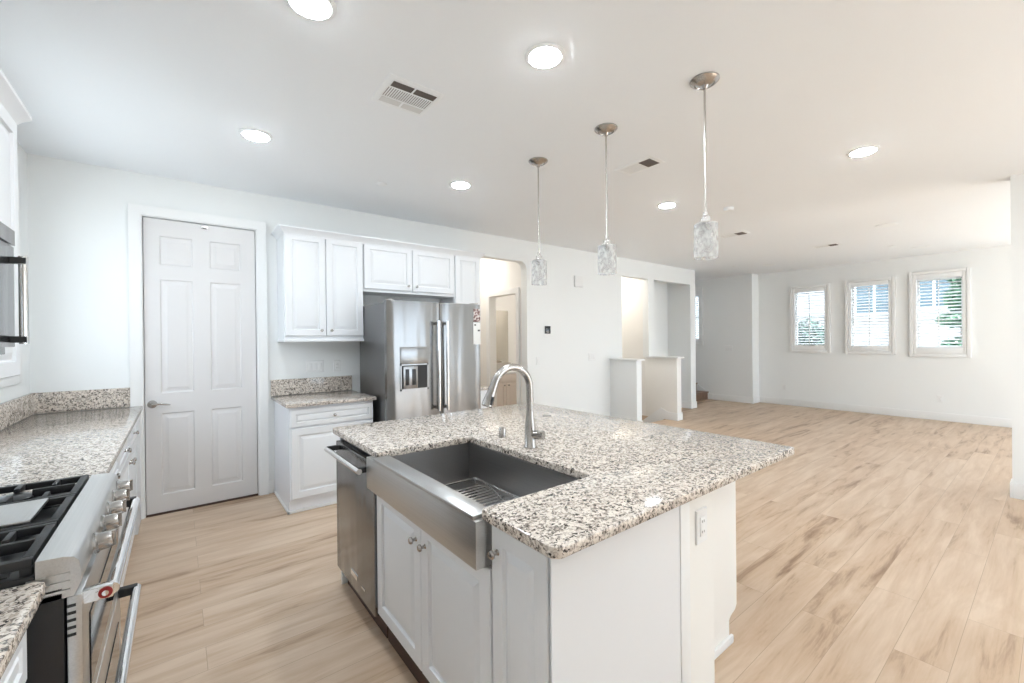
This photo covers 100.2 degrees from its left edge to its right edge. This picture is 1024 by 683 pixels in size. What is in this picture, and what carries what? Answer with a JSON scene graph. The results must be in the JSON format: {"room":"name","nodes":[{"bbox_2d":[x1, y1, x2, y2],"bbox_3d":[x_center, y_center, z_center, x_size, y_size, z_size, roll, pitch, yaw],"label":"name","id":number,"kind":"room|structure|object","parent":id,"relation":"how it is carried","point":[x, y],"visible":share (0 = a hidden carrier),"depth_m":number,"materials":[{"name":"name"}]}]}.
{"room":"kitchen","nodes":[
{"label":"kitchen","id":0,"kind":"room"},
{"bbox_2d":[0,141,29,402],"bbox_3d":[-1.178,0.028,0.022,0.150,2.790,7.886,-1,0,-38],"label":"wall","id":1,"kind":"structure","parent":0,"point":[7,393],"depth_m":2.98,"materials":[{"name":"white paint"}]},
{"bbox_2d":[0,102,19,380],"bbox_3d":[-2.004,-0.368,1.475,0.337,1.030,0.381,-1,0,-38],"label":"upper cabinet","id":2,"kind":"object","parent":1,"relation":"attached to","point":[9,361],"visible":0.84,"depth_m":1.65,"materials":[{"name":"white paint"}]},
{"bbox_2d":[0,179,21,387],"bbox_3d":[-2.838,-0.407,2.188,0.128,1.360,1.640,-1,0,-38],"label":"window","id":3,"kind":"structure","parent":1,"relation":"in","point":[16,379],"depth_m":2.84,"materials":[{"name":"white paint"}]},
{"bbox_2d":[0,222,29,354],"bbox_3d":[-1.595,-0.166,1.039,0.441,0.420,0.800,-1,0,-38],"label":"microwave","id":4,"kind":"object","parent":1,"relation":"attached to","point":[8,338],"visible":1,"depth_m":1.43,"materials":[{"name":"metal"}]},
{"bbox_2d":[0,388,129,429],"bbox_3d":[-2.537,0.439,2.339,0.548,0.150,2.314,-1,0,-38],"label":"backsplash","id":5,"kind":"structure","parent":1,"relation":"attached to","point":[12,411],"depth_m":3.16,"materials":[{"name":"stone"}]},
{"bbox_3d":[-1.629,-0.636,1.014,0.367,0.500,0.800,-1,0,-38],"label":"upper cabinet","id":6,"kind":"object","parent":1,"relation":"attached to","visible":0},
{"bbox_2d":[0,69,31,124],"bbox_3d":[-1.610,-0.897,0.987,0.369,0.072,1.731,-1,0,-38],"label":"crown molding","id":7,"kind":"structure","parent":6,"relation":"attached to","point":[9,99],"depth_m":1.62,"materials":[{"name":"white paint"}]},
{"bbox_2d":[27,153,695,490],"bbox_3d":[0.092,-0.003,5.942,9.140,2.790,0.120,-1,0,-38],"label":"wall","id":8,"kind":"structure","parent":0,"point":[78,212],"depth_m":4.02,"materials":[{"name":"white paint"}]},
{"bbox_2d":[128,203,268,519],"bbox_3d":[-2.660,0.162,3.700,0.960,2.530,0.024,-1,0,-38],"label":"trim","id":9,"kind":"structure","parent":8,"relation":"attached to","point":[135,211],"depth_m":3.59,"materials":[{"name":"white paint"}]},
{"bbox_2d":[143,217,257,514],"bbox_3d":[-2.674,0.198,3.720,0.784,2.429,0.091,-1,0,-38],"label":"door","id":10,"kind":"structure","parent":8,"relation":"in","point":[200,314],"depth_m":3.70,"materials":[{"name":"white paint"}]},
{"bbox_2d":[146,493,257,517],"bbox_3d":[-2.693,1.421,3.763,0.790,0.012,0.115,-1,0,-38],"label":"trim","id":11,"kind":"structure","parent":8,"relation":"attached to","point":[252,495],"depth_m":3.69,"materials":[{"name":"brown"}]},
{"bbox_2d":[269,479,273,493],"bbox_3d":[-0.322,1.333,5.527,4.950,0.130,0.014,-1,0,-38],"label":"baseboard","id":12,"kind":"structure","parent":8,"relation":"attached to","point":[271,481],"depth_m":4.01,"materials":[{"name":"white paint"}]},
{"bbox_2d":[271,375,351,395],"bbox_3d":[-1.965,0.432,4.241,0.745,0.149,0.020,-1,0,-38],"label":"backsplash","id":13,"kind":"structure","parent":8,"relation":"attached to","point":[334,383],"depth_m":4.21,"materials":[{"name":"stone"}]},
{"bbox_2d":[306,360,323,372],"bbox_3d":[-1.957,0.248,4.257,0.165,0.115,0.009,-1,0,-38],"label":"light switch","id":14,"kind":"object","parent":8,"relation":"attached to","point":[311,366],"visible":1,"depth_m":4.25,"materials":[{"name":"white plastic"}]},
{"bbox_2d":[277,234,363,341],"bbox_3d":[-1.836,-0.491,4.128,0.707,0.985,0.363,-1,0,-38],"label":"upper cabinet","id":15,"kind":"object","parent":8,"relation":"attached to","point":[320,281],"visible":1,"depth_m":3.98,"materials":[{"name":"white paint"}]},
{"bbox_2d":[333,360,340,371],"bbox_3d":[-1.791,0.251,4.386,0.070,0.115,0.010,-1,0,-38],"label":"electrical outlet","id":16,"kind":"object","parent":8,"relation":"attached to","point":[336,363],"visible":1,"depth_m":4.38,"materials":[{"name":"white plastic"}]},
{"bbox_2d":[362,244,453,298],"bbox_3d":[-1.150,-0.747,4.665,1.032,0.490,0.363,-1,0,-38],"label":"upper cabinet","id":17,"kind":"object","parent":8,"relation":"attached to","point":[387,271],"visible":0.99,"depth_m":4.52,"materials":[{"name":"white paint"}]},
{"bbox_2d":[271,224,485,258],"bbox_3d":[-1.288,-1.001,4.549,2.178,0.072,0.378,-1,0,-38],"label":"crown molding","id":18,"kind":"structure","parent":17,"relation":"attached to","point":[280,229],"depth_m":4.23,"materials":[{"name":"white paint"}]},
{"bbox_2d":[441,256,480,333],"bbox_3d":[-0.610,-0.518,5.104,0.348,0.960,0.333,-1,0,-38],"label":"upper cabinet","id":19,"kind":"object","parent":8,"relation":"attached to","point":[466,270],"visible":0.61,"depth_m":4.97,"materials":[{"name":"white paint"}]},
{"bbox_2d":[544,326,550,333],"bbox_3d":[0.514,-0.168,6.180,0.110,0.120,0.022,-1,0,-38],"label":"thermostat","id":20,"kind":"object","parent":8,"relation":"attached to","point":[547,329],"visible":1,"depth_m":6.17,"materials":[{"name":"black plastic"}]},
{"bbox_2d":[574,276,582,287],"bbox_3d":[1.024,-0.919,6.575,0.185,0.170,0.034,-1,0,-38],"label":"door chime","id":21,"kind":"object","parent":8,"relation":"attached to","point":[578,280],"visible":1,"depth_m":6.55,"materials":[{"name":"white plastic"}]},
{"bbox_2d":[609,358,644,360],"bbox_3d":[1.837,0.289,6.873,0.190,0.025,0.554,-1,0,-38],"label":"trim","id":22,"kind":"structure","parent":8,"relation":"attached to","point":[622,359],"depth_m":6.77,"materials":[{"name":"white paint"}]},
{"bbox_2d":[480,258,521,406],"bbox_3d":[-0.384,-0.001,6.860,0.120,2.790,1.914,-1,0,-38],"label":"wall","id":23,"kind":"structure","parent":0,"point":[495,275],"depth_m":6.73,"materials":[{"name":"white paint"}]},
{"bbox_2d":[486,287,520,407],"bbox_3d":[-0.142,0.311,6.441,0.022,2.165,0.820,-1,0,-38],"label":"trim","id":24,"kind":"structure","parent":23,"relation":"attached to","point":[512,290],"depth_m":6.24,"materials":[{"name":"white paint"}]},
{"bbox_2d":[496,295,515,363],"bbox_3d":[-0.360,-0.001,6.879,3.340,2.790,1.914,-1,0,-38],"label":"wall","id":25,"kind":"structure","parent":0,"point":[505,303],"depth_m":8.20,"materials":[{"name":"white paint"}]},
{"bbox_2d":[496,310,507,362],"bbox_3d":[-0.276,-0.085,7.988,0.500,0.990,0.020,-1,0,-38],"label":"wall mirror","id":26,"kind":"object","parent":25,"relation":"attached to","point":[501,316],"visible":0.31,"depth_m":8.04,"materials":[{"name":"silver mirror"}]},
{"bbox_2d":[0,0,1023,279],"bbox_3d":[2.095,-1.489,4.752,11.260,0.150,11.700,-1,0,-38],"label":"ceiling","id":27,"kind":"structure","parent":0,"point":[162,88],"depth_m":2.57,"materials":[{"name":"white paint"}]},
{"bbox_2d":[238,128,272,141],"bbox_3d":[-1.699,-1.362,2.843,0.198,0.016,0.198,-1,0,-38],"label":"recessed light","id":28,"kind":"object","parent":27,"relation":"in","point":[253,134],"visible":1,"depth_m":2.82,"materials":[{"name":"white plastic"}]},
{"bbox_2d":[284,0,336,21],"bbox_3d":[-0.819,-1.367,1.740,0.198,0.016,0.198,-1,0,-38],"label":"recessed light","id":29,"kind":"object","parent":27,"relation":"in","point":[313,10],"visible":1,"depth_m":1.75,"materials":[{"name":"white plastic"}]},
{"bbox_2d":[370,73,444,116],"bbox_3d":[-0.590,-1.376,2.417,0.318,0.008,0.297,-1,0,-38],"label":"ceiling vent","id":30,"kind":"object","parent":27,"relation":"in","point":[397,92],"visible":1,"depth_m":2.40,"materials":[{"name":"white plastic"}]},
{"bbox_2d":[449,180,471,188],"bbox_3d":[-0.455,-1.377,3.780,0.198,0.016,0.198,-1,0,-38],"label":"recessed light","id":31,"kind":"object","parent":27,"relation":"in","point":[459,184],"visible":1,"depth_m":3.75,"materials":[{"name":"white plastic"}]},
{"bbox_2d":[529,157,547,284],"bbox_3d":[0.206,-0.914,3.296,0.148,0.951,0.148,-1,0,-38],"label":"pendant light","id":32,"kind":"object","parent":27,"relation":"hanging from","point":[539,265],"visible":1,"depth_m":3.26,"materials":[{"name":"white"}]},
{"bbox_2d":[536,252,541,258],"bbox_3d":[0.209,-0.636,3.297,0.072,0.100,0.072,-1,0,-38],"label":"socket","id":33,"kind":"object","parent":32,"relation":"attached to","point":[538,256],"depth_m":3.28,"materials":[{"name":"silver metal"}]},
{"bbox_2d":[525,42,564,69],"bbox_3d":[0.160,-1.378,2.080,0.198,0.016,0.198,-1,0,-38],"label":"recessed light","id":34,"kind":"object","parent":27,"relation":"in","point":[543,55],"visible":1,"depth_m":2.06,"materials":[{"name":"white plastic"}]},
{"bbox_2d":[594,123,617,274],"bbox_3d":[0.619,-0.917,2.800,0.148,0.951,0.148,-1,0,-38],"label":"pendant light","id":35,"kind":"object","parent":27,"relation":"hanging from","point":[607,255],"visible":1,"depth_m":2.76,"materials":[{"name":"white"}]},
{"bbox_2d":[603,236,610,243],"bbox_3d":[0.621,-0.639,2.801,0.072,0.100,0.072,-1,0,-38],"label":"socket","id":36,"kind":"object","parent":35,"relation":"attached to","point":[607,241],"depth_m":2.78,"materials":[{"name":"silver metal"}]},
{"bbox_2d":[615,155,664,175],"bbox_3d":[1.014,-1.395,3.412,0.195,0.008,0.340,-1,0,-38],"label":"ceiling vent","id":37,"kind":"object","parent":27,"relation":"in","point":[650,161],"visible":1,"depth_m":3.39,"materials":[{"name":"white plastic"}]},
{"bbox_2d":[657,202,676,207],"bbox_3d":[1.599,-1.400,4.419,0.198,0.016,0.198,-1,0,-38],"label":"recessed light","id":38,"kind":"object","parent":27,"relation":"in","point":[666,204],"visible":1,"depth_m":4.38,"materials":[{"name":"white plastic"}]},
{"bbox_2d":[689,71,719,259],"bbox_3d":[1.032,-0.920,2.287,0.148,0.951,0.148,-1,0,-38],"label":"pendant light","id":39,"kind":"object","parent":27,"relation":"hanging from","point":[705,231],"visible":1,"depth_m":2.25,"materials":[{"name":"white glass"}]},
{"bbox_2d":[701,211,710,221],"bbox_3d":[1.035,-0.641,2.288,0.072,0.100,0.072,-1,0,-38],"label":"socket","id":40,"kind":"object","parent":39,"relation":"attached to","point":[705,218],"depth_m":2.27,"materials":[{"name":"silver metal"}]},
{"bbox_2d":[723,207,733,211],"bbox_3d":[2.298,-1.400,4.542,0.100,0.030,0.100,-1,0,-38],"label":"smoke detector","id":41,"kind":"object","parent":27,"relation":"attached to","point":[726,209],"visible":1,"depth_m":4.52,"materials":[{"name":"white plastic"}]},
{"bbox_2d":[718,231,748,237],"bbox_3d":[2.947,-1.421,5.709,0.200,0.008,0.360,-1,0,-38],"label":"ceiling vent","id":42,"kind":"object","parent":27,"relation":"in","point":[739,232],"visible":0.99,"depth_m":5.68,"materials":[{"name":"white plastic"}]},
{"bbox_2d":[812,243,841,248],"bbox_3d":[4.735,-1.441,6.458,0.200,0.008,0.340,-1,0,-38],"label":"ceiling vent","id":43,"kind":"object","parent":27,"relation":"in","point":[832,244],"visible":1,"depth_m":6.42,"materials":[{"name":"white plastic"}]},
{"bbox_2d":[846,145,880,156],"bbox_3d":[2.607,-1.406,3.181,0.198,0.016,0.198,-1,0,-38],"label":"recessed light","id":44,"kind":"object","parent":27,"relation":"in","point":[865,150],"visible":1,"depth_m":3.15,"materials":[{"name":"white plastic"}]},
{"bbox_2d":[875,222,898,227],"bbox_3d":[4.638,-1.437,5.298,0.230,0.008,0.230,-1,0,-38],"label":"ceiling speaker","id":45,"kind":"object","parent":27,"relation":"attached to","point":[894,223],"visible":1,"depth_m":5.29,"materials":[{"name":"white plastic"}]},
{"bbox_2d":[120,399,1023,682],"bbox_3d":[2.124,1.436,4.760,11.260,0.120,11.300,-1,0,-38],"label":"floor","id":46,"kind":"structure","parent":0,"point":[886,548],"depth_m":2.56,"materials":[{"name":"brown wood"}]},
{"bbox_2d":[0,630,26,682],"bbox_3d":[-0.855,0.977,0.257,0.625,0.882,1.185,-1,0,-38],"label":"base cabinet","id":47,"kind":"object","parent":46,"relation":"on","point":[16,670],"visible":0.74,"depth_m":0.81,"materials":[{"name":"white paint"}]},
{"bbox_2d":[0,582,44,678],"bbox_3d":[-0.859,0.520,0.246,0.614,0.030,1.209,-1,0,-38],"label":"countertop","id":48,"kind":"structure","parent":47,"relation":"on","point":[19,605],"depth_m":0.80,"materials":[{"name":"stone"}]},
{"bbox_2d":[0,473,141,682],"bbox_3d":[-1.414,0.939,1.068,0.708,0.964,0.769,-1,0,-38],"label":"gas range","id":49,"kind":"object","parent":46,"relation":"on","point":[63,534],"visible":0.99,"depth_m":1.06,"materials":[{"name":"silver metal"}]},
{"bbox_2d":[0,492,69,589],"bbox_3d":[-1.471,0.518,1.028,0.577,0.038,0.765,-1,0,-38],"label":"cooktop","id":50,"kind":"object","parent":49,"relation":"in","point":[16,578],"depth_m":0.91,"materials":[{"name":"black metal"}]},
{"bbox_2d":[110,456,120,586],"bbox_3d":[-1.972,0.984,1.688,0.625,0.882,0.865,-1,0,-38],"label":"base cabinet","id":51,"kind":"object","parent":46,"relation":"on","point":[115,469],"visible":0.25,"depth_m":2.10,"materials":[{"name":"white paint"}]},
{"bbox_2d":[0,406,142,496],"bbox_3d":[-2.459,0.530,2.294,0.614,0.030,2.430,-1,0,-38],"label":"countertop","id":52,"kind":"structure","parent":51,"relation":"on","point":[46,446],"depth_m":2.14,"materials":[{"name":"stone"}]},
{"bbox_2d":[119,421,138,586],"bbox_3d":[-2.615,0.988,2.511,0.625,0.882,1.215,-1,0,-38],"label":"base cabinet","id":53,"kind":"object","parent":46,"relation":"on","point":[128,454],"visible":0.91,"depth_m":2.65,"materials":[{"name":"white paint"}]},
{"bbox_2d":[135,416,140,534],"bbox_3d":[-3.115,0.991,3.126,0.593,0.882,0.359,-1,0,-38],"label":"filler panel","id":54,"kind":"object","parent":46,"relation":"on","point":[138,419],"visible":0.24,"depth_m":3.30,"materials":[{"name":"white paint"}]},
{"bbox_2d":[274,400,372,514],"bbox_3d":[-1.744,0.977,3.958,0.705,0.877,0.733,-1,0,-38],"label":"base cabinet","id":55,"kind":"object","parent":46,"relation":"on","point":[305,474],"visible":0.59,"depth_m":3.63,"materials":[{"name":"white wood"}]},
{"bbox_2d":[271,390,375,407],"bbox_3d":[-1.750,0.522,3.963,0.740,0.030,0.724,-1,0,-38],"label":"countertop","id":56,"kind":"structure","parent":55,"relation":"on","point":[345,396],"depth_m":3.83,"materials":[{"name":"stone"}]},
{"bbox_2d":[340,438,347,584],"bbox_3d":[-0.752,0.969,2.683,0.618,0.882,0.018,-1,0,-38],"label":"end panel","id":57,"kind":"object","parent":46,"relation":"on","point":[344,580],"visible":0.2,"depth_m":2.50,"materials":[{"name":"white paint"}]},
{"bbox_2d":[324,439,387,637],"bbox_3d":[-0.607,0.971,2.400,0.702,0.878,0.593,-1,0,-38],"label":"dishwasher","id":58,"kind":"object","parent":46,"relation":"on","point":[356,504],"visible":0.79,"depth_m":2.17,"materials":[{"name":"silver metal"}]},
{"bbox_2d":[360,298,480,421],"bbox_3d":[-0.901,0.498,4.308,0.983,1.759,0.816,-1,0,-38],"label":"refrigerator","id":59,"kind":"object","parent":46,"relation":"on","point":[417,358],"visible":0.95,"depth_m":3.98,"materials":[{"name":"metal"}]},
{"bbox_2d":[473,309,479,321],"bbox_3d":[-0.355,-0.263,4.319,0.078,0.130,0.005,-1,0,-38],"label":"photo card","id":60,"kind":"object","parent":59,"relation":"attached to","point":[476,312],"visible":1,"depth_m":4.31,"materials":[{"name":"multicoloured paper"}]},
{"bbox_2d":[473,322,480,343],"bbox_3d":[-0.354,-0.083,4.319,0.084,0.220,0.005,-1,0,-38],"label":"energy label","id":61,"kind":"object","parent":59,"relation":"attached to","point":[476,325],"visible":1,"depth_m":4.31,"materials":[{"name":"white paper"}]},
{"bbox_2d":[377,496,492,682],"bbox_3d":[-0.104,1.040,1.814,0.668,0.731,0.921,-1,0,-38],"label":"base cabinet","id":62,"kind":"object","parent":46,"relation":"on","point":[436,609],"visible":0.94,"depth_m":1.58,"materials":[{"name":"white paint"}]},
{"bbox_2d":[480,386,488,408],"bbox_3d":[-0.787,1.011,5.687,0.920,0.779,0.399,-1,0,-38],"label":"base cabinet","id":63,"kind":"object","parent":46,"relation":"on","point":[484,389],"visible":0.05,"depth_m":5.77,"materials":[{"name":"white paint"}]},
{"bbox_2d":[497,371,516,406],"bbox_3d":[-0.115,0.959,7.705,1.305,0.859,0.655,-1,0,-38],"label":"vanity cabinet","id":64,"kind":"object","parent":46,"relation":"on","point":[506,390],"visible":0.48,"depth_m":7.36,"materials":[{"name":"beige paint"}]},
{"bbox_2d":[497,362,510,370],"bbox_3d":[-0.204,0.459,7.864,0.350,0.138,0.150,-1,0,-38],"label":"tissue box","id":65,"kind":"object","parent":64,"relation":"on","point":[499,365],"visible":0.27,"depth_m":7.78,"materials":[{"name":"beige"}]},
{"bbox_2d":[487,502,690,682],"bbox_3d":[0.261,0.962,1.345,0.668,0.882,0.261,-1,0,-38],"label":"base cabinet","id":66,"kind":"object","parent":46,"relation":"on","point":[616,609],"visible":0.8,"depth_m":1.21,"materials":[{"name":"white paint"}]},
{"bbox_2d":[333,403,794,558],"bbox_3d":[0.120,0.504,2.215,1.505,0.030,1.873,-1,0,-38],"label":"countertop","id":67,"kind":"structure","parent":66,"relation":"on","point":[630,473],"depth_m":1.79,"materials":[{"name":"stone"}]},
{"bbox_2d":[366,443,578,570],"bbox_3d":[-0.177,0.621,1.761,0.524,0.218,0.922,-1,0,-38],"label":"farmhouse sink","id":68,"kind":"object","parent":67,"relation":"in","point":[413,484],"visible":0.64,"depth_m":1.75,"materials":[{"name":"metal"}]},
{"bbox_2d":[445,477,518,506],"bbox_3d":[-0.109,0.696,1.731,0.397,0.042,0.744,-1,0,-38],"label":"grid","id":69,"kind":"object","parent":68,"relation":"on","point":[474,478],"visible":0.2,"depth_m":1.93,"materials":[{"name":"silver metal"}]},
{"bbox_2d":[499,426,505,437],"bbox_3d":[-0.049,0.464,2.199,0.038,0.053,0.038,-1,0,-38],"label":"air gap","id":70,"kind":"object","parent":67,"relation":"on","point":[502,429],"visible":1,"depth_m":2.18,"materials":[{"name":"silver metal"}]},
{"bbox_2d":[482,363,544,448],"bbox_3d":[0.024,0.295,1.889,0.303,0.392,0.149,-1,0,-38],"label":"faucet","id":71,"kind":"object","parent":67,"relation":"on","point":[531,434],"visible":1,"depth_m":1.96,"materials":[{"name":"silver metal"}]},
{"bbox_2d":[696,383,708,400],"bbox_3d":[3.082,0.358,10.668,1.378,1.980,2.995,-1,0,-38],"label":"staircase","id":72,"kind":"structure","parent":46,"relation":"on","point":[700,395],"depth_m":9.79,"materials":[{"name":"brown wood"}]},
{"bbox_2d":[610,360,641,420],"bbox_3d":[1.830,0.837,6.891,0.130,1.070,0.516,-1,0,-38],"label":"wall","id":73,"kind":"structure","parent":0,"point":[625,376],"depth_m":6.80,"materials":[{"name":"white paint"}]},
{"bbox_2d":[622,277,680,415],"bbox_3d":[1.647,1.473,8.987,0.130,5.790,4.050,-1,0,-38],"label":"wall","id":74,"kind":"structure","parent":0,"point":[662,375],"depth_m":7.84,"materials":[{"name":"white paint"}]},
{"bbox_2d":[642,408,676,422],"bbox_3d":[1.663,2.623,8.867,0.015,2.890,3.850,-1,0,-38],"label":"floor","id":75,"kind":"structure","parent":74,"relation":"attached to","point":[660,414],"depth_m":7.59,"materials":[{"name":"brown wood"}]},
{"bbox_2d":[642,412,682,421],"bbox_3d":[2.288,1.302,7.237,1.298,0.130,0.530,-1,0,-38],"label":"baseboard","id":76,"kind":"structure","parent":74,"relation":"attached to","point":[679,415],"depth_m":7.36,"materials":[{"name":"white paint"}]},
{"bbox_2d":[681,401,696,408],"bbox_3d":[3.039,1.290,8.472,1.434,0.130,0.518,-1,0,-38],"label":"baseboard","id":77,"kind":"structure","parent":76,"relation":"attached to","point":[690,405],"depth_m":8.65,"materials":[{"name":"white paint"}]},
{"bbox_2d":[645,356,683,358],"bbox_3d":[2.701,0.279,7.618,0.200,0.025,0.666,-1,0,-38],"label":"trim","id":78,"kind":"structure","parent":74,"relation":"on","point":[650,356],"depth_m":7.58,"materials":[{"name":"white paint"}]},
{"bbox_2d":[654,281,685,401],"bbox_3d":[2.043,-0.034,9.707,1.430,2.790,3.414,-1,0,-38],"label":"wall","id":79,"kind":"structure","parent":0,"point":[669,299],"depth_m":8.82,"materials":[{"name":"white paint"}]},
{"bbox_2d":[690,491,714,682],"bbox_3d":[0.118,0.962,2.212,0.170,0.883,1.790,-1,0,-38],"label":"wall","id":80,"kind":"structure","parent":0,"point":[702,554],"depth_m":1.51,"materials":[{"name":"white paint"}]},
{"bbox_2d":[695,506,706,544],"bbox_3d":[0.665,0.645,1.498,0.072,0.118,0.010,-1,0,-38],"label":"electrical outlet","id":81,"kind":"object","parent":80,"relation":"attached to","point":[701,514],"visible":1,"depth_m":1.49,"materials":[{"name":"white plastic"}]},
{"bbox_2d":[700,515,704,536],"bbox_3d":[0.667,0.645,1.496,0.033,0.066,0.003,-1,0,-38],"label":"receptacle","id":82,"kind":"object","parent":81,"relation":"attached to","point":[702,517],"depth_m":1.49,"materials":[{"name":"white plastic"}]},
{"bbox_2d":[713,481,736,648],"bbox_3d":[0.811,0.955,1.910,0.550,0.881,0.120,-1,0,-38],"label":"wall","id":83,"kind":"structure","parent":0,"point":[724,498],"depth_m":1.96,"materials":[{"name":"white paint"}]},
{"bbox_2d":[714,634,733,659],"bbox_3d":[0.832,1.379,1.840,0.490,0.036,0.013,-1,0,-38],"label":"baseboard","id":84,"kind":"structure","parent":83,"relation":"attached to","point":[729,640],"depth_m":1.93,"materials":[{"name":"white paint"}]},
{"bbox_2d":[695,273,758,397],"bbox_3d":[4.088,-0.058,10.907,0.470,2.790,4.040,-1,0,-38],"label":"wall","id":85,"kind":"structure","parent":0,"point":[730,303],"depth_m":9.54,"materials":[{"name":"white paint"}]},
{"bbox_2d":[695,287,702,344],"bbox_3d":[4.289,-0.588,10.331,0.161,1.350,0.720,-1,0,-38],"label":"window","id":86,"kind":"structure","parent":85,"relation":"in","point":[698,298],"depth_m":10.07,"materials":[{"name":"white glass"}]},
{"bbox_2d":[697,384,712,399],"bbox_3d":[3.696,0.301,11.018,0.018,2.080,2.980,-1,0,-38],"label":"trim","id":87,"kind":"structure","parent":85,"relation":"attached to","point":[699,388],"depth_m":10.02,"materials":[{"name":"white paint"}]},
{"bbox_2d":[713,394,759,403],"bbox_3d":[5.014,1.267,9.597,0.320,0.130,0.874,-1,0,-38],"label":"baseboard","id":88,"kind":"structure","parent":85,"relation":"attached to","point":[750,400],"depth_m":9.43,"materials":[{"name":"white paint"}]},
{"bbox_2d":[758,245,1011,418],"bbox_3d":[7.691,-0.081,6.552,0.150,2.790,7.260,-1,0,-38],"label":"wall","id":89,"kind":"structure","parent":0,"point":[980,384],"depth_m":7.52,"materials":[{"name":"white paint"}]},
{"bbox_2d":[789,283,830,352],"bbox_3d":[6.020,-0.453,8.637,0.161,1.355,0.700,-1,0,-38],"label":"window","id":90,"kind":"structure","parent":89,"relation":"attached to","point":[813,313],"depth_m":8.62,"materials":[{"name":"white glass"}]},
{"bbox_2d":[845,276,895,354],"bbox_3d":[6.602,-0.461,7.892,0.161,1.385,0.725,-1,0,-38],"label":"window","id":91,"kind":"structure","parent":89,"relation":"attached to","point":[872,327],"depth_m":7.88,"materials":[{"name":"white glass"}]},
{"bbox_2d":[760,396,1011,427],"bbox_3d":[7.640,1.250,6.506,0.014,0.130,7.260,-1,0,-38],"label":"baseboard","id":92,"kind":"structure","parent":89,"relation":"attached to","point":[1001,422],"depth_m":7.56,"materials":[{"name":"white paint"}]},
{"bbox_2d":[909,267,970,357],"bbox_3d":[7.162,-0.467,7.175,0.161,1.450,0.735,-1,0,-38],"label":"window","id":93,"kind":"structure","parent":89,"relation":"attached to","point":[939,301],"depth_m":7.16,"materials":[{"name":"white glass"}]},
{"bbox_2d":[937,395,942,402],"bbox_3d":[7.139,0.958,7.144,0.010,0.115,0.070,-1,0,-38],"label":"electrical outlet","id":94,"kind":"object","parent":89,"relation":"attached to","point":[939,398],"visible":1,"depth_m":7.15,"materials":[{"name":"white plastic"}]},
{"bbox_2d":[1010,173,1023,484],"bbox_3d":[5.460,-0.046,2.400,0.160,2.790,3.462,-1,0,-38],"label":"wall","id":95,"kind":"structure","parent":0,"point":[1016,181],"depth_m":3.69,"materials":[{"name":"white paint"}]},
{"bbox_2d":[1010,478,1023,499],"bbox_3d":[5.468,1.284,2.409,0.188,0.130,3.476,-1,0,-38],"label":"baseboard","id":96,"kind":"structure","parent":95,"relation":"attached to","point":[1016,490],"depth_m":3.69,"materials":[{"name":"white paint"}]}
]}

